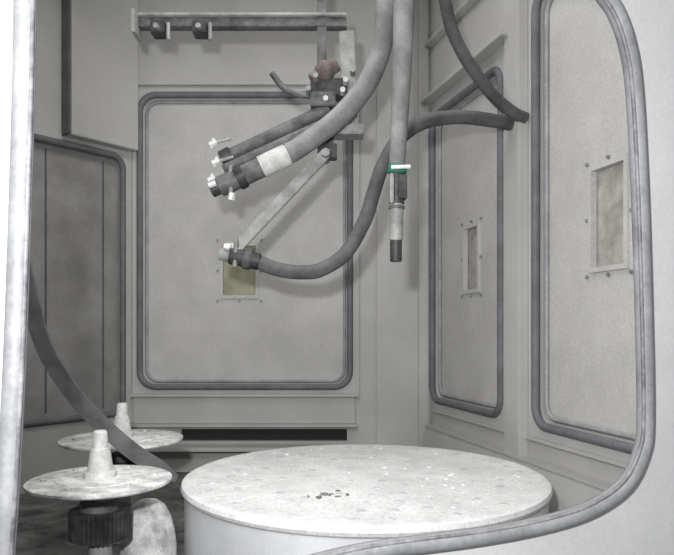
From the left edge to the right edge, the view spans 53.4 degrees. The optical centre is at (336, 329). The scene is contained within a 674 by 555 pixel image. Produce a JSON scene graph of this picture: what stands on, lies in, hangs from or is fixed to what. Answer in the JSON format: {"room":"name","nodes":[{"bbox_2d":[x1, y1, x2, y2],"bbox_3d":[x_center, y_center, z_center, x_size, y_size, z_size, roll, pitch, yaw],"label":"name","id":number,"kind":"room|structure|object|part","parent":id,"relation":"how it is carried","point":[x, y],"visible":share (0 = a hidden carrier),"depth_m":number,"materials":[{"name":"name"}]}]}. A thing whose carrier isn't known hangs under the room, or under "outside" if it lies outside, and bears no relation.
{"room":"workshop","nodes":[
{"label":"workshop","id":0,"kind":"room"},
{"bbox_2d":[20,0,132,493],"bbox_3d":[-1.322,-0.540,2.991,0.030,2.500,0.937,0,0,38],"label":"wall","id":1,"kind":"structure","parent":0,"point":[41,454],"depth_m":3.03,"materials":[{"name":"metal"}]},
{"bbox_2d":[24,141,118,420],"bbox_3d":[-1.329,-0.220,3.022,0.012,1.290,0.807,0,0,38],"label":"panel","id":2,"kind":"object","parent":1,"relation":"attached to","point":[74,177],"visible":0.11,"depth_m":3.14,"materials":[{"name":"metal"}]},
{"bbox_2d":[45,148,46,413],"bbox_3d":[-1.314,-0.220,3.025,0.008,1.200,0.007,0,0,0],"label":"liner seam","id":3,"kind":"object","parent":2,"relation":"attached to","point":[45,148],"visible":1,"depth_m":3.02,"materials":[{"name":"metal"}]},
{"bbox_2d":[102,161,103,407],"bbox_3d":[-1.135,-0.220,3.253,0.008,1.200,0.007,0,0,0],"label":"liner seam","id":4,"kind":"object","parent":2,"relation":"attached to","point":[102,161],"visible":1,"depth_m":3.25,"materials":[{"name":"metal"}]},
{"bbox_2d":[23,133,125,427],"bbox_3d":[-1.295,-0.220,2.996,0.030,1.291,0.808,0,0,38],"label":"seal","id":5,"kind":"object","parent":1,"relation":"attached to","point":[37,137],"visible":0.73,"depth_m":3.29,"materials":[{"name":"rubber"}]},
{"bbox_2d":[62,0,137,151],"bbox_3d":[-1.113,-1.335,3.175,0.070,0.900,0.371,0,0,38],"label":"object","id":6,"kind":"object","parent":1,"relation":"attached to","point":[100,48],"visible":1,"depth_m":3.14,"materials":[{"name":"paint"}]},
{"bbox_2d":[129,152,131,397],"bbox_3d":[-1.028,-0.440,3.338,0.012,1.560,0.024,0,0,0],"label":"frame bar","id":7,"kind":"object","parent":1,"relation":"attached to","point":[130,153],"visible":0.6,"depth_m":3.33,"materials":[{"name":"paint"}]},
{"bbox_2d":[16,472,189,554],"bbox_3d":[-0.255,0.730,1.855,2.750,0.040,3.030,0,0,0],"label":"floor","id":8,"kind":"structure","parent":0,"point":[42,528],"depth_m":2.47,"materials":[{"name":"grey concrete"}]},
{"bbox_2d":[23,430,171,554],"bbox_3d":[-0.590,0.479,1.670,0.348,0.461,0.348,0,0,0],"label":"spindle","id":9,"kind":"object","parent":8,"relation":"on","point":[100,520],"visible":1,"depth_m":1.62,"materials":[{"name":"metal"}]},
{"bbox_2d":[57,402,182,543],"bbox_3d":[-0.738,0.479,2.300,0.410,0.461,0.410,0,0,0],"label":"turntable","id":10,"kind":"object","parent":8,"relation":"on","point":[146,438],"visible":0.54,"depth_m":2.27,"materials":[{"name":"metal"}]},
{"bbox_2d":[120,498,176,554],"bbox_3d":[-0.515,0.585,1.830,0.170,0.250,0.170,0,0,0],"label":"housing","id":11,"kind":"object","parent":8,"relation":"on","point":[152,526],"visible":0.87,"depth_m":1.78,"materials":[{"name":"metal"}]},
{"bbox_2d":[180,444,552,554],"bbox_3d":[0.087,0.582,2.120,1.134,0.256,1.134,0,0,0],"label":"turntable","id":12,"kind":"object","parent":8,"relation":"on","point":[301,500],"visible":0.98,"depth_m":1.86},
{"bbox_2d":[421,427,602,512],"bbox_3d":[0.708,0.590,2.224,0.076,0.230,2.200,0,0,-15],"label":"plate","id":13,"kind":"object","parent":8,"relation":"on","point":[567,492],"visible":0.22,"depth_m":2.23,"materials":[{"name":"paint"}]},
{"bbox_2d":[133,0,429,471],"bbox_3d":[-0.290,-0.540,3.365,1.540,2.500,0.030,0,0,0],"label":"wall","id":14,"kind":"structure","parent":0,"point":[231,56],"depth_m":3.35,"materials":[{"name":"metal"}]},
{"bbox_2d":[138,82,309,85],"bbox_3d":[-0.460,-1.225,3.338,1.150,0.014,0.024,0,0,0],"label":"frame bar","id":15,"kind":"object","parent":14,"relation":"attached to","point":[139,83],"visible":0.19,"depth_m":3.33,"materials":[{"name":"paint"}]},
{"bbox_2d":[131,423,356,426],"bbox_3d":[-0.460,0.472,3.320,1.120,0.014,0.060,0,0,0],"label":"frame bar","id":16,"kind":"object","parent":14,"relation":"attached to","point":[133,424],"visible":0.84,"depth_m":3.29,"materials":[{"name":"paint"}]},
{"bbox_2d":[131,394,356,396],"bbox_3d":[-0.460,0.325,3.330,1.120,0.014,0.040,0,0,0],"label":"frame bar","id":17,"kind":"object","parent":14,"relation":"attached to","point":[132,395],"visible":1,"depth_m":3.31,"materials":[{"name":"paint"}]},
{"bbox_2d":[134,397,354,422],"bbox_3d":[-0.460,0.400,3.338,1.100,0.130,0.014,0,0,0],"label":"panel","id":18,"kind":"object","parent":14,"relation":"attached to","point":[146,409],"visible":1,"depth_m":3.33,"materials":[{"name":"paint"}]},
{"bbox_2d":[143,98,346,383],"bbox_3d":[-0.460,-0.445,3.390,1.080,1.490,0.012,0,0,0],"label":"panel","id":19,"kind":"object","parent":14,"relation":"attached to","point":[295,332],"visible":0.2,"depth_m":3.38,"materials":[{"name":"grey metal"}]},
{"bbox_2d":[220,242,258,298],"bbox_3d":[-0.492,-0.300,3.379,0.197,0.282,0.010,0,0,0],"label":"window frame","id":20,"kind":"structure","parent":19,"relation":"attached to","point":[256,244],"depth_m":3.37,"materials":[{"name":"grey metal"}]},
{"bbox_2d":[224,246,255,294],"bbox_3d":[-0.492,-0.300,3.403,0.185,0.270,0.006,0,0,0],"label":"glass","id":21,"kind":"object","parent":19,"relation":"attached to","point":[238,280],"visible":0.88,"depth_m":3.40,"materials":[{"name":"yellow glass"}]},
{"bbox_2d":[137,91,352,389],"bbox_3d":[-0.460,-0.445,3.347,1.081,1.491,0.030,0,0,0],"label":"seal","id":22,"kind":"object","parent":14,"relation":"attached to","point":[157,94],"visible":0.75,"depth_m":3.33,"materials":[{"name":"rubber"}]},
{"bbox_2d":[145,100,345,382],"bbox_3d":[-0.460,-0.445,3.376,1.012,1.422,0.016,0,0,0],"label":"seal lip","id":23,"kind":"object","parent":22,"relation":"attached to","point":[152,104],"depth_m":3.37,"materials":[{"name":"grey rubber"}]},
{"bbox_2d":[182,429,346,439],"bbox_3d":[-0.360,0.520,3.420,0.950,0.160,0.020,0,0,0],"label":"slot","id":24,"kind":"object","parent":14,"relation":"attached to","point":[188,434],"visible":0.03,"depth_m":3.41,"materials":[{"name":"black"}]},
{"bbox_2d":[145,444,394,451],"bbox_3d":[-0.360,0.580,3.290,1.300,0.020,0.100,0,0,0],"label":"ledge","id":25,"kind":"object","parent":14,"relation":"attached to","point":[175,447],"visible":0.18,"depth_m":3.25,"materials":[{"name":"paint"}]},
{"bbox_2d":[357,112,358,397],"bbox_3d":[0.105,-0.440,3.338,0.012,1.560,0.024,0,0,0],"label":"frame bar","id":26,"kind":"object","parent":14,"relation":"attached to","point":[358,112],"visible":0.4,"depth_m":3.33,"materials":[{"name":"paint"}]},
{"bbox_2d":[374,0,375,443],"bbox_3d":[0.190,-0.540,3.344,0.010,2.400,0.012,0,0,0],"label":"strip","id":27,"kind":"object","parent":14,"relation":"attached to","point":[374,0],"visible":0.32,"depth_m":3.34,"materials":[{"name":"paint"}]},
{"bbox_2d":[418,0,428,446],"bbox_3d":[0.430,-0.540,3.338,0.050,2.450,0.024,0,0,0],"label":"corner angle","id":28,"kind":"object","parent":14,"relation":"attached to","point":[423,5],"visible":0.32,"depth_m":3.33,"materials":[{"name":"paint"}]},
{"bbox_2d":[0,0,673,554],"bbox_3d":[-0.258,-0.540,0.728,2.860,2.580,0.010,0,0,-15],"label":"wall","id":29,"kind":"structure","parent":0,"point":[642,523],"depth_m":0.91,"materials":[{"name":"paint"}]},
{"bbox_2d":[0,0,654,554],"bbox_3d":[0.034,-0.131,0.801,0.815,0.949,0.022,0,0,-15],"label":"seal","id":30,"kind":"object","parent":29,"relation":"attached to","point":[18,130],"visible":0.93,"depth_m":0.80,"materials":[{"name":"rubber"}]},
{"bbox_2d":[9,0,645,554],"bbox_3d":[0.036,-0.130,0.795,0.755,0.914,0.208,0,0,0],"label":"bead","id":31,"kind":"object","parent":30,"relation":"attached to","point":[32,2],"depth_m":0.82},
{"bbox_2d":[430,0,630,483],"bbox_3d":[0.788,-0.540,2.225,0.030,2.500,2.380,0,0,-15],"label":"wall","id":32,"kind":"structure","parent":0,"point":[484,20],"depth_m":2.65,"materials":[{"name":"metal"}]},
{"bbox_2d":[424,0,477,47],"bbox_3d":[0.556,-1.410,2.940,0.040,0.018,0.800,0,0,-15],"label":"channel","id":33,"kind":"object","parent":32,"relation":"attached to","point":[467,4],"visible":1,"depth_m":3.03,"materials":[{"name":"paint"}]},
{"bbox_2d":[421,30,507,103],"bbox_3d":[0.547,-1.130,2.937,0.060,0.018,0.800,0,0,-15],"label":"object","id":34,"kind":"object","parent":32,"relation":"attached to","point":[497,41],"visible":0.79,"depth_m":2.91,"materials":[{"name":"paint"}]},
{"bbox_2d":[438,75,496,409],"bbox_3d":[0.602,-0.355,2.999,0.012,1.424,0.710,0,0,-15],"label":"panel","id":35,"kind":"object","parent":32,"relation":"attached to","point":[469,152],"visible":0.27,"depth_m":3.00,"materials":[{"name":"grey metal"}]},
{"bbox_2d":[429,66,502,417],"bbox_3d":[0.561,-0.355,2.987,0.030,1.425,0.711,0,0,-15],"label":"seal","id":36,"kind":"object","parent":35,"relation":"attached to","point":[495,70],"visible":0.76,"depth_m":2.87,"materials":[{"name":"rubber"}]},
{"bbox_2d":[438,79,496,407],"bbox_3d":[0.589,-0.355,2.995,0.181,1.356,0.620,0,0,0],"label":"seal lip","id":37,"kind":"object","parent":36,"relation":"attached to","point":[493,82],"depth_m":3.29,"materials":[{"name":"grey rubber"}]},
{"bbox_2d":[462,221,479,293],"bbox_3d":[0.596,-0.318,2.981,0.010,0.307,0.162,0,0,-15],"label":"window frame","id":38,"kind":"structure","parent":35,"relation":"attached to","point":[475,224],"depth_m":2.96,"materials":[{"name":"grey metal"}]},
{"bbox_2d":[468,227,476,289],"bbox_3d":[0.619,-0.318,2.988,0.006,0.295,0.150,0,0,-15],"label":"glass","id":39,"kind":"object","parent":35,"relation":"attached to","point":[472,233],"visible":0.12,"depth_m":3.01,"materials":[{"name":"grey glass"}]},
{"bbox_2d":[504,0,516,454],"bbox_3d":[0.671,-0.340,2.535,0.032,2.050,0.100,0,0,-15],"label":"post","id":40,"kind":"object","parent":32,"relation":"attached to","point":[510,6],"visible":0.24,"depth_m":2.53,"materials":[{"name":"metal"}]},
{"bbox_2d":[258,110,513,279],"bbox_3d":[0.209,-0.491,2.387,0.982,0.629,0.156,0,0,-11],"label":"hose","id":41,"kind":"object","parent":40,"relation":"attached to","point":[420,123],"visible":0.91,"depth_m":2.33,"materials":[{"name":"grey rubber"}]},
{"bbox_2d":[425,424,611,490],"bbox_3d":[0.744,0.470,2.234,0.050,0.012,2.200,0,0,-15],"label":"ledge","id":42,"kind":"object","parent":32,"relation":"attached to","point":[581,478],"visible":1,"depth_m":2.38,"materials":[{"name":"paint"}]},
{"bbox_2d":[517,0,527,455],"bbox_3d":[0.684,-0.540,2.472,0.040,2.450,0.014,0,0,-15],"label":"centre post edge","id":43,"kind":"object","parent":32,"relation":"attached to","point":[522,5],"visible":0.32,"depth_m":2.46,"materials":[{"name":"paint"}]},
{"bbox_2d":[431,409,626,467],"bbox_3d":[0.760,0.395,2.239,0.016,0.012,2.200,0,0,-15],"label":"trim strip","id":44,"kind":"object","parent":32,"relation":"attached to","point":[586,454],"visible":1,"depth_m":2.30,"materials":[{"name":"paint"}]},
{"bbox_2d":[544,0,635,443],"bbox_3d":[0.850,-0.434,2.092,0.012,1.582,0.730,0,0,-15],"label":"panel","id":45,"kind":"object","parent":32,"relation":"attached to","point":[592,361],"visible":0.47,"depth_m":2.21,"materials":[{"name":"grey metal"}]},
{"bbox_2d":[531,0,633,453],"bbox_3d":[0.808,-0.434,2.081,0.030,1.583,0.731,0,0,-15],"label":"seal","id":46,"kind":"object","parent":45,"relation":"attached to","point":[626,447],"visible":0.76,"depth_m":2.40,"materials":[{"name":"rubber"}]},
{"bbox_2d":[588,153,629,272],"bbox_3d":[0.841,-0.355,2.082,0.010,0.342,0.187,0,0,-15],"label":"window frame","id":47,"kind":"structure","parent":45,"relation":"attached to","point":[625,157],"depth_m":2.03,"materials":[{"name":"grey metal"}]},
{"bbox_2d":[597,163,622,266],"bbox_3d":[0.865,-0.355,2.088,0.006,0.330,0.175,0,0,-15],"label":"glass","id":48,"kind":"object","parent":45,"relation":"attached to","point":[609,180],"visible":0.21,"depth_m":2.10,"materials":[{"name":"grey glass"}]},
{"bbox_2d":[544,0,635,439],"bbox_3d":[0.836,-0.434,2.088,0.186,1.514,0.639,0,0,0],"label":"seal lip","id":49,"kind":"object","parent":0,"point":[546,17],"depth_m":2.39,"materials":[{"name":"grey rubber"}]},
{"bbox_3d":[-0.255,-1.810,1.855,2.750,0.040,3.030,0,0,0],"label":"ceiling","id":50,"kind":"structure","parent":0,"visible":0},
{"bbox_2d":[131,0,363,249],"bbox_3d":[-0.319,-1.018,2.387,0.827,1.545,0.160,0,0,0],"label":"mounting bracket","id":51,"kind":"object","parent":50,"relation":"attached to","point":[323,92],"visible":0.91,"depth_m":2.39,"materials":[{"name":"metal"}]},
{"bbox_3d":[-0.725,-1.100,2.422,0.014,0.085,0.090,0,0,0],"label":"rail plate","id":52,"kind":"part","parent":51,"relation":"part of","materials":[{"name":"metal"}]},
{"bbox_2d":[218,237,261,269],"bbox_3d":[-0.339,-0.265,2.343,0.150,0.111,0.076,0,0,0],"label":"gun","id":53,"kind":"object","parent":51,"relation":"attached to","point":[247,259],"visible":0.98,"depth_m":2.32,"materials":[{"name":"metal"}]},
{"bbox_3d":[-0.345,-1.115,2.442,0.760,0.036,0.040,0,0,0],"label":"cross rail","id":54,"kind":"part","parent":51,"relation":"part of","materials":[{"name":"grey metal"}]},
{"bbox_2d":[208,144,292,200],"bbox_3d":[-0.303,-0.548,2.345,0.295,0.200,0.086,0,0,0],"label":"gun","id":55,"kind":"object","parent":51,"relation":"attached to","point":[237,177],"visible":1,"depth_m":2.31,"materials":[{"name":"metal"}]},
{"bbox_3d":[-0.210,-0.652,2.365,0.393,0.206,0.036,0,0,-1],"label":"support arm","id":56,"kind":"part","parent":51,"relation":"part of"},
{"bbox_3d":[-0.207,-0.710,2.407,0.373,0.211,0.048,0,0,-2],"label":"support arm","id":57,"kind":"part","parent":51,"relation":"part of"},
{"bbox_3d":[-0.203,-0.455,2.382,0.351,0.374,0.024,0,0,-4],"label":"arm","id":58,"kind":"part","parent":51,"relation":"part of","materials":[{"name":"metal"}]},
{"bbox_3d":[-0.055,-1.360,2.442,0.035,0.860,0.035,0,0,0],"label":"hanger post","id":59,"kind":"part","parent":51,"relation":"part of","materials":[{"name":"grey metal"}]},
{"bbox_3d":[0.010,-0.715,2.422,0.170,0.035,0.090,0,0,0],"label":"plate","id":60,"kind":"part","parent":51,"relation":"part of","materials":[{"name":"metal"}]},
{"bbox_3d":[0.043,-0.905,2.442,0.070,0.372,0.012,0,0,0],"label":"plate","id":61,"kind":"part","parent":51,"relation":"part of","materials":[{"name":"metal"}]},
{"bbox_2d":[284,0,393,162],"bbox_3d":[0.010,-1.189,2.345,0.390,1.205,0.072,0,0,0],"label":"hose","id":62,"kind":"object","parent":50,"relation":"hanging from","point":[306,142],"visible":0.95,"depth_m":2.31,"materials":[{"name":"grey rubber"}]},
{"bbox_2d":[389,0,414,163],"bbox_3d":[0.202,-1.142,2.010,0.090,1.298,0.066,0,0,0],"label":"hose","id":63,"kind":"object","parent":50,"relation":"hanging from","point":[403,10],"visible":0.96,"depth_m":1.99,"materials":[{"name":"grey rubber"}]},
{"bbox_2d":[387,163,410,261],"bbox_3d":[0.184,-0.350,2.004,0.065,0.290,0.070,0,0,0],"label":"gun","id":64,"kind":"object","parent":63,"relation":"hanging from","point":[397,172],"visible":1,"depth_m":1.99,"materials":[{"name":"metal"}]},
{"bbox_2d":[439,0,528,122],"bbox_3d":[0.521,-1.275,2.410,0.381,1.031,0.053,0,0,-19],"label":"air hose","id":65,"kind":"object","parent":50,"relation":"hanging from","point":[490,92],"visible":1,"depth_m":2.38,"materials":[{"name":"grey rubber"}]},
{"bbox_3d":[-1.615,-0.540,1.450,0.030,2.500,2.360,0,0,0],"label":"wall","id":66,"kind":"structure","parent":0,"visible":0},
{"bbox_2d":[28,261,178,481],"bbox_3d":[-1.029,-0.180,2.000,1.112,1.267,0.012,0,0,0],"label":"strip","id":67,"kind":"object","parent":66,"relation":"attached to","point":[42,342],"visible":0.66,"depth_m":1.99,"materials":[{"name":"grey rubber"}]}
]}

